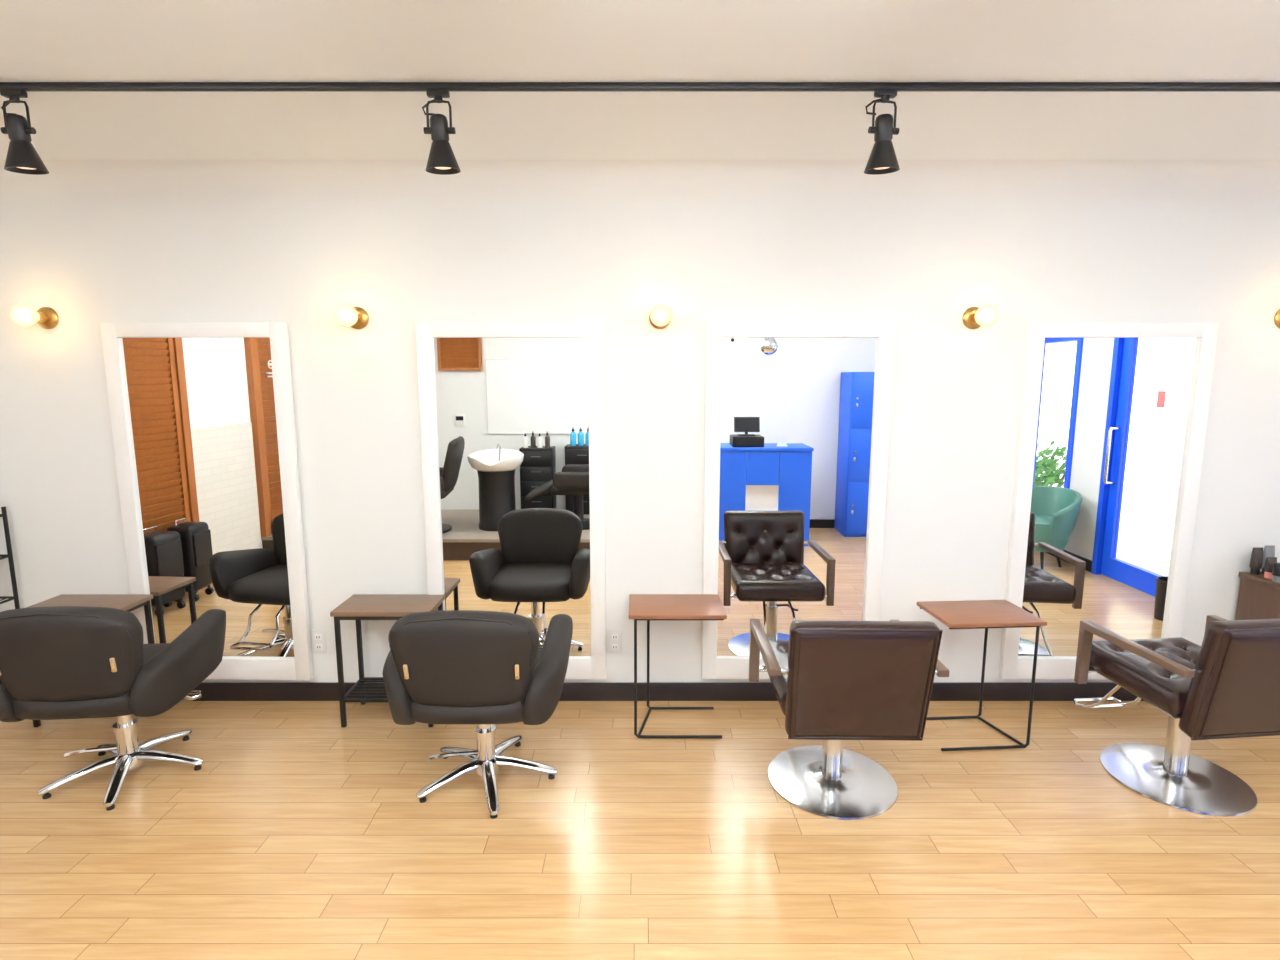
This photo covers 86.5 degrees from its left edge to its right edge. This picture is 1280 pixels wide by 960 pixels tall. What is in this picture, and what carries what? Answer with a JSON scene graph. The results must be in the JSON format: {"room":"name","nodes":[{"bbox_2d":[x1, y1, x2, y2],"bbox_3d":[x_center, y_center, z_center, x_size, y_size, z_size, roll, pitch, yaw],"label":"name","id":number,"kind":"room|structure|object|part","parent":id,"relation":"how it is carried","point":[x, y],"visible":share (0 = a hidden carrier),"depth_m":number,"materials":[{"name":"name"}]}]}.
{"room":"salon","nodes":[
{"label":"salon","id":0,"kind":"room"},
{"bbox_2d":[0,202,1279,681],"bbox_3d":[0.090,-0.153,3.313,7.680,2.540,0.120,0,8,0],"label":"wall","id":1,"kind":"structure","parent":0,"point":[917,267],"depth_m":3.17,"materials":[{"name":"white paint"}]},
{"bbox_2d":[9,305,58,328],"bbox_3d":[-2.755,-0.741,3.079,0.100,0.100,0.172,0,8,0],"label":"wall sconce","id":2,"kind":"object","parent":1,"relation":"attached to","point":[22,315],"visible":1,"depth_m":3.05,"materials":[{"name":"gold metal"}]},
{"bbox_3d":[-2.755,-0.735,3.044,0.096,0.096,0.102,0,8,0],"label":"bulb","id":3,"kind":"part","parent":2,"relation":"part of","materials":[{"name":"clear glass"}]},
{"bbox_2d":[36,311,47,322],"bbox_3d":[-2.755,-0.746,3.119,0.054,0.054,0.060,0,8,0],"label":"socket","id":4,"kind":"object","parent":2,"relation":"attached to","point":[42,315],"depth_m":3.12,"materials":[{"name":"gold metal"}]},
{"bbox_2d":[100,322,313,679],"bbox_3d":[-2.067,0.132,3.277,0.866,1.737,0.034,0,8,2],"label":"wall mirror","id":5,"kind":"object","parent":1,"relation":"attached to","point":[202,414],"visible":0.8,"depth_m":3.26,"materials":[{"name":"white paint"}]},
{"bbox_2d":[311,630,326,652],"bbox_3d":[-1.600,0.806,3.387,0.070,0.120,0.012,0,8,0],"label":"wall outlet","id":6,"kind":"object","parent":1,"relation":"attached to","point":[318,636],"visible":1,"depth_m":3.38,"materials":[{"name":"white plastic"}]},
{"bbox_2d":[314,634,321,639],"bbox_3d":[-1.600,0.781,3.380,0.034,0.030,0.004,0,8,0],"label":"socket","id":7,"kind":"object","parent":6,"relation":"attached to","point":[316,636],"depth_m":3.38,"materials":[{"name":"white plastic"}]},
{"bbox_2d":[315,644,322,649],"bbox_3d":[-1.600,0.832,3.388,0.034,0.030,0.004,0,8,0],"label":"socket","id":8,"kind":"object","parent":6,"relation":"attached to","point":[317,646],"depth_m":3.39,"materials":[{"name":"white plastic"}]},
{"bbox_2d":[335,305,368,328],"bbox_3d":[-1.312,-0.741,3.079,0.100,0.100,0.172,0,8,0],"label":"wall sconce","id":9,"kind":"object","parent":1,"relation":"attached to","point":[345,315],"visible":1,"depth_m":3.02,"materials":[{"name":"gold metal"}]},
{"bbox_3d":[-1.312,-0.735,3.044,0.096,0.096,0.102,0,8,0],"label":"bulb","id":10,"kind":"part","parent":9,"relation":"part of","materials":[{"name":"white glass"}]},
{"bbox_2d":[415,323,605,678],"bbox_3d":[-0.603,0.132,3.277,0.866,1.737,0.034,0,8,0],"label":"wall mirror","id":11,"kind":"object","parent":1,"relation":"attached to","point":[512,414],"visible":0.77,"depth_m":3.25,"materials":[{"name":"white paint"}]},
{"bbox_2d":[608,630,621,652],"bbox_3d":[-0.125,0.806,3.387,0.070,0.120,0.012,0,8,0],"label":"wall outlet","id":12,"kind":"object","parent":1,"relation":"attached to","point":[614,636],"visible":1,"depth_m":3.38,"materials":[{"name":"white plastic"}]},
{"bbox_2d":[611,634,617,639],"bbox_3d":[-0.125,0.781,3.380,0.034,0.030,0.004,0,8,0],"label":"socket","id":13,"kind":"object","parent":12,"relation":"attached to","point":[613,636],"depth_m":3.38,"materials":[{"name":"white plastic"}]},
{"bbox_2d":[611,644,617,649],"bbox_3d":[-0.125,0.832,3.388,0.034,0.030,0.004,0,8,0],"label":"socket","id":14,"kind":"object","parent":12,"relation":"attached to","point":[613,646],"depth_m":3.39,"materials":[{"name":"white plastic"}]},
{"bbox_2d":[0,160,1279,201],"bbox_3d":[0.090,-1.322,3.010,7.380,0.140,0.140,0,8,0],"label":"cove","id":15,"kind":"object","parent":1,"relation":"attached to","point":[66,180],"visible":1,"depth_m":3.05,"materials":[{"name":"white paint"}]},
{"bbox_2d":[649,305,671,328],"bbox_3d":[0.093,-0.741,3.079,0.100,0.100,0.172,0,8,0],"label":"wall sconce","id":16,"kind":"object","parent":1,"relation":"attached to","point":[660,315],"visible":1,"depth_m":3.01,"materials":[{"name":"white glass"}]},
{"bbox_2d":[188,682,1143,700],"bbox_3d":[0.090,1.066,3.424,7.380,0.095,0.014,0,8,0],"label":"baseboard","id":17,"kind":"structure","parent":1,"relation":"attached to","point":[210,691],"depth_m":3.42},
{"bbox_2d":[701,323,894,678],"bbox_3d":[0.742,0.132,3.277,0.866,1.737,0.034,0,8,1],"label":"wall mirror","id":18,"kind":"object","parent":1,"relation":"attached to","point":[797,415],"visible":0.76,"depth_m":3.25,"materials":[{"name":"white paint"}]},
{"bbox_2d":[962,305,998,328],"bbox_3d":[1.550,-0.741,3.079,0.100,0.100,0.172,0,8,0],"label":"wall sconce","id":19,"kind":"object","parent":1,"relation":"attached to","point":[986,315],"visible":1,"depth_m":3.03,"materials":[{"name":"gold metal"}]},
{"bbox_2d":[971,312,975,322],"bbox_3d":[1.550,-0.746,3.119,0.054,0.054,0.060,0,8,0],"label":"socket","id":20,"kind":"object","parent":19,"relation":"attached to","point":[972,313],"depth_m":3.13,"materials":[{"name":"gold metal"}]},
{"bbox_3d":[1.550,-0.735,3.044,0.096,0.096,0.102,0,8,0],"label":"bulb","id":21,"kind":"part","parent":19,"relation":"part of","materials":[{"name":"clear glass"}]},
{"bbox_2d":[999,323,1218,678],"bbox_3d":[2.236,0.132,3.277,0.866,1.737,0.034,0,8,0],"label":"wall mirror","id":22,"kind":"object","parent":1,"relation":"attached to","point":[1113,418],"visible":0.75,"depth_m":3.26,"materials":[{"name":"white paint"}]},
{"bbox_2d":[1274,309,1279,327],"bbox_3d":[3.000,-0.741,3.079,0.100,0.100,0.172,0,8,0],"label":"wall sconce","id":23,"kind":"object","parent":1,"relation":"attached to","point":[1277,315],"visible":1,"depth_m":3.15,"materials":[{"name":"gold metal"}]},
{"bbox_2d":[0,701,1279,959],"bbox_3d":[0.090,1.460,1.417,7.680,0.100,4.400,0,8,0],"label":"floor","id":24,"kind":"structure","parent":0,"point":[298,834],"depth_m":2.36,"materials":[{"name":"brown wood"}]},
{"bbox_2d":[0,507,19,608],"bbox_3d":[-3.215,0.642,3.197,0.357,1.000,0.278,0,8,0],"label":"wire rack","id":25,"kind":"object","parent":24,"relation":"on","point":[9,555],"visible":0.58,"depth_m":3.29,"materials":[{"name":"black metal"}]},
{"bbox_2d":[0,554,8,559],"bbox_3d":[-3.215,0.385,3.159,0.347,0.012,0.270,0,8,0],"label":"wire shelf","id":26,"kind":"object","parent":25,"relation":"attached to","point":[2,556],"depth_m":3.28,"materials":[{"name":"black metal"}]},
{"bbox_2d":[0,596,14,603],"bbox_3d":[-3.215,0.593,3.190,0.347,0.012,0.270,0,8,0],"label":"wire shelf","id":27,"kind":"object","parent":25,"relation":"attached to","point":[9,598],"depth_m":3.31,"materials":[{"name":"black metal"}]},
{"bbox_2d":[26,594,154,726],"bbox_3d":[-2.610,0.856,3.244,0.450,0.562,0.260,0,8,0],"label":"side table","id":28,"kind":"object","parent":24,"relation":"on","point":[126,602],"visible":0.32,"depth_m":3.25,"materials":[{"name":"brown wood"}]},
{"bbox_3d":[-2.813,0.884,3.135,0.020,0.540,0.020,0,8,0],"label":"leg","id":29,"kind":"part","parent":28,"relation":"part of","materials":[{"name":"black metal"}]},
{"bbox_3d":[-2.610,0.610,3.208,0.422,0.018,0.240,0,8,0],"label":"rail","id":30,"kind":"part","parent":28,"relation":"part of","materials":[{"name":"black metal"}]},
{"bbox_3d":[-2.407,0.851,3.356,0.020,0.540,0.020,0,8,0],"label":"leg","id":31,"kind":"part","parent":28,"relation":"part of","materials":[{"name":"black metal"}]},
{"bbox_2d":[0,606,225,810],"bbox_3d":[-2.101,0.803,2.759,0.689,0.808,0.720,-1,8,-5],"label":"chair","id":32,"kind":"object","parent":24,"relation":"on","point":[57,662],"visible":1,"depth_m":2.46,"materials":[{"name":"grey leather"}]},
{"bbox_3d":[-2.367,0.729,2.691,0.150,0.297,0.530,-1,8,-5],"label":"armrest","id":33,"kind":"part","parent":32,"relation":"part of","materials":[{"name":"grey leather"}]},
{"bbox_3d":[-2.077,0.628,2.454,0.531,0.372,0.165,-1,8,-5],"label":"backrest","id":34,"kind":"part","parent":32,"relation":"part of","materials":[{"name":"grey leather"}]},
{"bbox_3d":[-2.220,1.164,2.693,0.249,0.077,0.056,-7,11,-40],"label":"leg","id":35,"kind":"part","parent":32,"relation":"part of","materials":[{"name":"silver metal"}]},
{"bbox_3d":[-2.098,0.796,2.725,0.550,0.133,0.560,-1,8,-5],"label":"seat","id":36,"kind":"part","parent":32,"relation":"part of","materials":[{"name":"grey leather"}]},
{"bbox_3d":[-2.237,1.137,2.878,0.249,0.077,0.056,5,10,31],"label":"leg","id":37,"kind":"part","parent":32,"relation":"part of","materials":[{"name":"silver metal"}]},
{"bbox_3d":[-1.880,0.660,2.427,0.014,0.056,0.018,-2,9,-15],"label":"buckle plate","id":38,"kind":"part","parent":32,"relation":"part of","materials":[{"name":"beige metal"}]},
{"bbox_3d":[-2.038,1.170,2.651,0.056,0.077,0.249,-4,9,-23],"label":"leg","id":39,"kind":"part","parent":32,"relation":"part of","materials":[{"name":"silver metal"}]},
{"bbox_3d":[-2.064,1.127,2.950,0.056,0.077,0.249,2,9,13],"label":"leg","id":40,"kind":"part","parent":32,"relation":"part of","materials":[{"name":"silver metal"}]},
{"bbox_3d":[-1.941,1.147,2.811,0.249,0.077,0.056,-1,8,-5],"label":"leg","id":41,"kind":"part","parent":32,"relation":"part of","materials":[{"name":"silver metal"}]},
{"bbox_3d":[-1.830,0.722,2.738,0.150,0.297,0.530,-1,8,-5],"label":"armrest","id":42,"kind":"part","parent":32,"relation":"part of","materials":[{"name":"grey leather"}]},
{"bbox_2d":[330,594,444,726],"bbox_3d":[-1.178,0.856,3.244,0.450,0.562,0.260,0,8,0],"label":"side table","id":43,"kind":"object","parent":24,"relation":"on","point":[358,607],"visible":0.7,"depth_m":3.18,"materials":[{"name":"brown wood"}]},
{"bbox_3d":[-1.381,0.884,3.135,0.020,0.540,0.020,0,8,0],"label":"leg","id":44,"kind":"part","parent":43,"relation":"part of","materials":[{"name":"black metal"}]},
{"bbox_3d":[-1.381,0.851,3.356,0.020,0.540,0.020,0,8,0],"label":"leg","id":45,"kind":"part","parent":43,"relation":"part of","materials":[{"name":"black metal"}]},
{"bbox_2d":[344,677,387,701],"bbox_3d":[-1.178,1.005,3.266,0.420,0.016,0.238,0,8,0],"label":"wire shelf","id":46,"kind":"object","parent":43,"relation":"attached to","point":[361,681],"depth_m":3.23,"materials":[{"name":"black metal"}]},
{"bbox_3d":[-1.178,0.610,3.208,0.422,0.018,0.240,0,8,0],"label":"rail","id":47,"kind":"part","parent":43,"relation":"part of","materials":[{"name":"black metal"}]},
{"bbox_3d":[-0.975,0.851,3.356,0.020,0.540,0.020,0,8,0],"label":"leg","id":48,"kind":"part","parent":43,"relation":"part of","materials":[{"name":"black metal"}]},
{"bbox_2d":[383,610,572,818],"bbox_3d":[-0.622,0.809,2.720,0.689,0.808,0.720,0,8,0],"label":"chair","id":49,"kind":"object","parent":24,"relation":"on","point":[486,669],"visible":1,"depth_m":2.40,"materials":[{"name":"grey leather"}]},
{"bbox_3d":[-0.892,0.731,2.675,0.150,0.297,0.530,0,8,0],"label":"armrest","id":50,"kind":"part","parent":49,"relation":"part of","materials":[{"name":"grey leather"}]},
{"bbox_3d":[-0.816,0.669,2.370,0.014,0.056,0.018,1,8,10],"label":"buckle plate","id":51,"kind":"part","parent":49,"relation":"part of","materials":[{"name":"beige metal"}]},
{"bbox_3d":[-0.751,1.169,2.664,0.249,0.077,0.056,-6,10,-36],"label":"leg","id":52,"kind":"part","parent":49,"relation":"part of","materials":[{"name":"silver metal"}]},
{"bbox_3d":[-0.751,1.141,2.850,0.249,0.077,0.056,6,10,36],"label":"leg","id":53,"kind":"part","parent":49,"relation":"part of","materials":[{"name":"silver metal"}]},
{"bbox_3d":[-0.622,0.634,2.413,0.531,0.372,0.165,0,8,0],"label":"backrest","id":54,"kind":"part","parent":49,"relation":"part of","materials":[{"name":"grey leather"}]},
{"bbox_3d":[-0.622,0.802,2.685,0.550,0.133,0.560,0,8,0],"label":"seat","id":55,"kind":"part","parent":49,"relation":"part of","materials":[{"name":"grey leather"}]},
{"bbox_3d":[-0.573,1.177,2.607,0.056,0.077,0.249,-3,9,-18],"label":"leg","id":56,"kind":"part","parent":49,"relation":"part of","materials":[{"name":"silver metal"}]},
{"bbox_3d":[-0.573,1.133,2.907,0.056,0.077,0.249,3,9,18],"label":"leg","id":57,"kind":"part","parent":49,"relation":"part of","materials":[{"name":"silver metal"}]},
{"bbox_3d":[-0.429,0.669,2.370,0.014,0.056,0.018,-1,8,-10],"label":"buckle plate","id":58,"kind":"part","parent":49,"relation":"part of","materials":[{"name":"beige metal"}]},
{"bbox_3d":[-0.463,1.155,2.757,0.249,0.077,0.056,0,8,0],"label":"leg","id":59,"kind":"part","parent":49,"relation":"part of","materials":[{"name":"silver metal"}]},
{"bbox_3d":[-0.352,0.731,2.675,0.150,0.297,0.530,0,8,0],"label":"armrest","id":60,"kind":"part","parent":49,"relation":"part of","materials":[{"name":"grey leather"}]},
{"bbox_2d":[629,594,726,737],"bbox_3d":[0.165,0.858,3.163,0.430,0.582,0.300,0,8,0],"label":"side table","id":61,"kind":"object","parent":24,"relation":"on","point":[648,607],"visible":1,"depth_m":3.07,"materials":[{"name":"brown wood"}]},
{"bbox_3d":[0.197,0.848,3.298,0.326,0.562,0.013,0,8,0],"label":"leg","id":62,"kind":"part","parent":61,"relation":"part of","materials":[{"name":"black metal"}]},
{"bbox_2d":[749,619,948,819],"bbox_3d":[0.773,0.820,2.733,0.624,0.783,0.817,0,8,1],"label":"chair","id":63,"kind":"object","parent":24,"relation":"on","point":[833,682],"visible":1,"depth_m":2.37,"materials":[{"name":"brown leather"}]},
{"bbox_3d":[0.479,0.754,2.640,0.040,0.271,0.495,0,8,1],"label":"armrest","id":64,"kind":"part","parent":63,"relation":"part of","materials":[{"name":"brown wood"}]},
{"bbox_3d":[0.773,0.786,2.718,0.500,0.134,0.500,0,8,1],"label":"seat","id":65,"kind":"part","parent":63,"relation":"part of","materials":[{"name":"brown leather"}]},
{"bbox_3d":[0.767,0.705,2.388,0.510,0.455,0.158,0,8,1],"label":"backrest","id":66,"kind":"part","parent":63,"relation":"part of","materials":[{"name":"brown leather"}]},
{"bbox_3d":[1.063,0.755,2.630,0.040,0.271,0.495,0,8,1],"label":"armrest","id":67,"kind":"part","parent":63,"relation":"part of","materials":[{"name":"brown wood"}]},
{"bbox_2d":[917,600,1046,750],"bbox_3d":[1.510,0.872,3.069,0.430,0.582,0.300,-1,8,-4],"label":"side table","id":68,"kind":"object","parent":24,"relation":"on","point":[969,614],"visible":0.98,"depth_m":2.98,"materials":[{"name":"brown wood"}]},
{"bbox_3d":[1.469,0.862,3.202,0.326,0.562,0.013,-1,8,-4],"label":"leg","id":69,"kind":"part","parent":68,"relation":"part of","materials":[{"name":"black metal"}]},
{"bbox_3d":[1.513,0.901,2.937,0.396,0.562,0.013,-1,8,-4],"label":"leg","id":70,"kind":"part","parent":68,"relation":"part of","materials":[{"name":"black metal"}]},
{"bbox_2d":[1073,615,1279,816],"bbox_3d":[2.167,0.817,2.752,0.624,0.783,0.817,-1,8,-6],"label":"chair","id":71,"kind":"object","parent":24,"relation":"on","point":[1228,685],"visible":1,"depth_m":2.57,"materials":[{"name":"brown leather"}]},
{"bbox_3d":[1.886,0.756,2.625,0.040,0.271,0.495,-1,8,-6],"label":"armrest","id":72,"kind":"part","parent":71,"relation":"part of","materials":[{"name":"brown wood"}]},
{"bbox_3d":[2.168,0.783,2.738,0.500,0.134,0.500,-1,8,-6],"label":"seat","id":73,"kind":"part","parent":71,"relation":"part of","materials":[{"name":"brown leather"}]},
{"bbox_3d":[2.467,0.747,2.685,0.040,0.271,0.495,-1,8,-6],"label":"armrest","id":74,"kind":"part","parent":71,"relation":"part of","materials":[{"name":"brown wood"}]},
{"bbox_3d":[2.201,0.702,2.409,0.510,0.455,0.158,-1,8,-6],"label":"backrest","id":75,"kind":"part","parent":71,"relation":"part of","materials":[{"name":"brown leather"}]},
{"bbox_2d":[1235,572,1279,619],"bbox_3d":[3.200,0.807,3.195,0.550,0.675,0.357,0,8,0],"label":"base cabinet","id":76,"kind":"object","parent":24,"relation":"on","point":[1258,596],"visible":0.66,"depth_m":3.23,"materials":[{"name":"brown wood"}]},
{"bbox_2d":[1249,547,1262,574],"bbox_3d":[2.965,0.389,3.271,0.044,0.130,0.043,7,11,40],"label":"bottle","id":77,"kind":"object","parent":76,"relation":"on","point":[1256,559],"visible":1,"depth_m":3.26,"materials":[{"name":"black plastic"}]},
{"bbox_2d":[1261,545,1274,573],"bbox_3d":[3.020,0.384,3.271,0.044,0.140,0.043,7,11,40],"label":"tube","id":78,"kind":"object","parent":76,"relation":"on","point":[1269,550],"visible":0.46,"depth_m":3.26,"materials":[{"name":"black plastic"}]},
{"bbox_2d":[1264,557,1276,578],"bbox_3d":[2.975,0.413,3.209,0.044,0.100,0.043,7,11,40],"label":"tube","id":79,"kind":"object","parent":76,"relation":"on","point":[1270,561],"visible":0.78,"depth_m":3.20,"materials":[{"name":"plastic"}]},
{"bbox_2d":[1272,563,1279,582],"bbox_3d":[2.955,0.427,3.146,0.044,0.090,0.043,7,11,40],"label":"tube","id":80,"kind":"object","parent":76,"relation":"on","point":[1276,568],"visible":1,"depth_m":3.14,"materials":[{"name":"grey plastic"}]},
{"bbox_2d":[0,0,1279,159],"bbox_3d":[0.090,-1.153,1.033,7.680,0.100,4.400,0,8,0],"label":"ceiling","id":81,"kind":"structure","parent":0,"point":[41,40],"depth_m":2.09,"materials":[{"name":"paint"}]},
{"bbox_2d":[0,82,1279,91],"bbox_3d":[0.090,-1.259,2.180,7.340,0.022,0.024,0,8,0],"label":"track","id":82,"kind":"object","parent":81,"relation":"attached to","point":[25,86],"visible":1,"depth_m":2.17,"materials":[{"name":"black metal"}]},
{"bbox_2d":[0,89,48,174],"bbox_3d":[-2.009,-1.129,2.208,0.119,0.247,0.112,0,8,0],"label":"track spotlight","id":83,"kind":"object","parent":82,"relation":"attached to","point":[22,157],"visible":1,"depth_m":2.19,"materials":[{"name":"black metal"}]},
{"bbox_3d":[-2.049,-1.130,2.199,0.020,0.020,0.020,0,8,0],"label":"knob","id":84,"kind":"part","parent":83,"relation":"part of","materials":[{"name":"black metal"}]},
{"bbox_3d":[-2.006,-1.054,2.219,0.112,0.095,0.112,0,8,0],"label":"lamp shade","id":85,"kind":"part","parent":83,"relation":"part of","materials":[{"name":"black metal"}]},
{"bbox_3d":[-1.971,-1.130,2.199,0.020,0.020,0.020,0,8,0],"label":"knob","id":86,"kind":"part","parent":83,"relation":"part of","materials":[{"name":"black metal"}]},
{"bbox_2d":[422,89,460,174],"bbox_3d":[-0.647,-1.129,2.208,0.119,0.247,0.112,0,8,0],"label":"track spotlight","id":87,"kind":"object","parent":82,"relation":"attached to","point":[442,160],"visible":1,"depth_m":2.18,"materials":[{"name":"black metal"}]},
{"bbox_3d":[-0.687,-1.130,2.199,0.020,0.020,0.020,0,8,0],"label":"knob","id":88,"kind":"part","parent":87,"relation":"part of","materials":[{"name":"black metal"}]},
{"bbox_3d":[-0.682,-1.208,2.203,0.050,0.048,0.017,0,8,0],"label":"cord","id":89,"kind":"part","parent":87,"relation":"part of","materials":[{"name":"black metal"}]},
{"bbox_3d":[-0.644,-1.054,2.219,0.112,0.095,0.112,0,8,0],"label":"lamp shade","id":90,"kind":"part","parent":87,"relation":"part of","materials":[{"name":"black metal"}]},
{"bbox_3d":[-0.609,-1.130,2.199,0.020,0.020,0.020,0,8,0],"label":"knob","id":91,"kind":"part","parent":87,"relation":"part of","materials":[{"name":"black metal"}]},
{"bbox_2d":[864,89,899,174],"bbox_3d":[0.787,-1.129,2.208,0.119,0.247,0.112,-1,8,-8],"label":"track spotlight","id":92,"kind":"object","parent":82,"relation":"attached to","point":[882,159],"visible":1,"depth_m":2.18,"materials":[{"name":"black metal"}]},
{"bbox_3d":[0.749,-1.129,2.194,0.020,0.020,0.020,-1,8,-8],"label":"knob","id":93,"kind":"part","parent":92,"relation":"part of","materials":[{"name":"black metal"}]},
{"bbox_3d":[0.752,-1.207,2.198,0.050,0.048,0.017,-1,8,-8],"label":"cord","id":94,"kind":"part","parent":92,"relation":"part of","materials":[{"name":"black metal"}]},
{"bbox_3d":[0.791,-1.054,2.219,0.112,0.095,0.112,-1,8,-8],"label":"lamp shade","id":95,"kind":"part","parent":92,"relation":"part of","materials":[{"name":"black metal"}]},
{"bbox_3d":[0.827,-1.131,2.204,0.020,0.020,0.020,-1,8,-8],"label":"knob","id":96,"kind":"part","parent":92,"relation":"part of","materials":[{"name":"black metal"}]}
]}

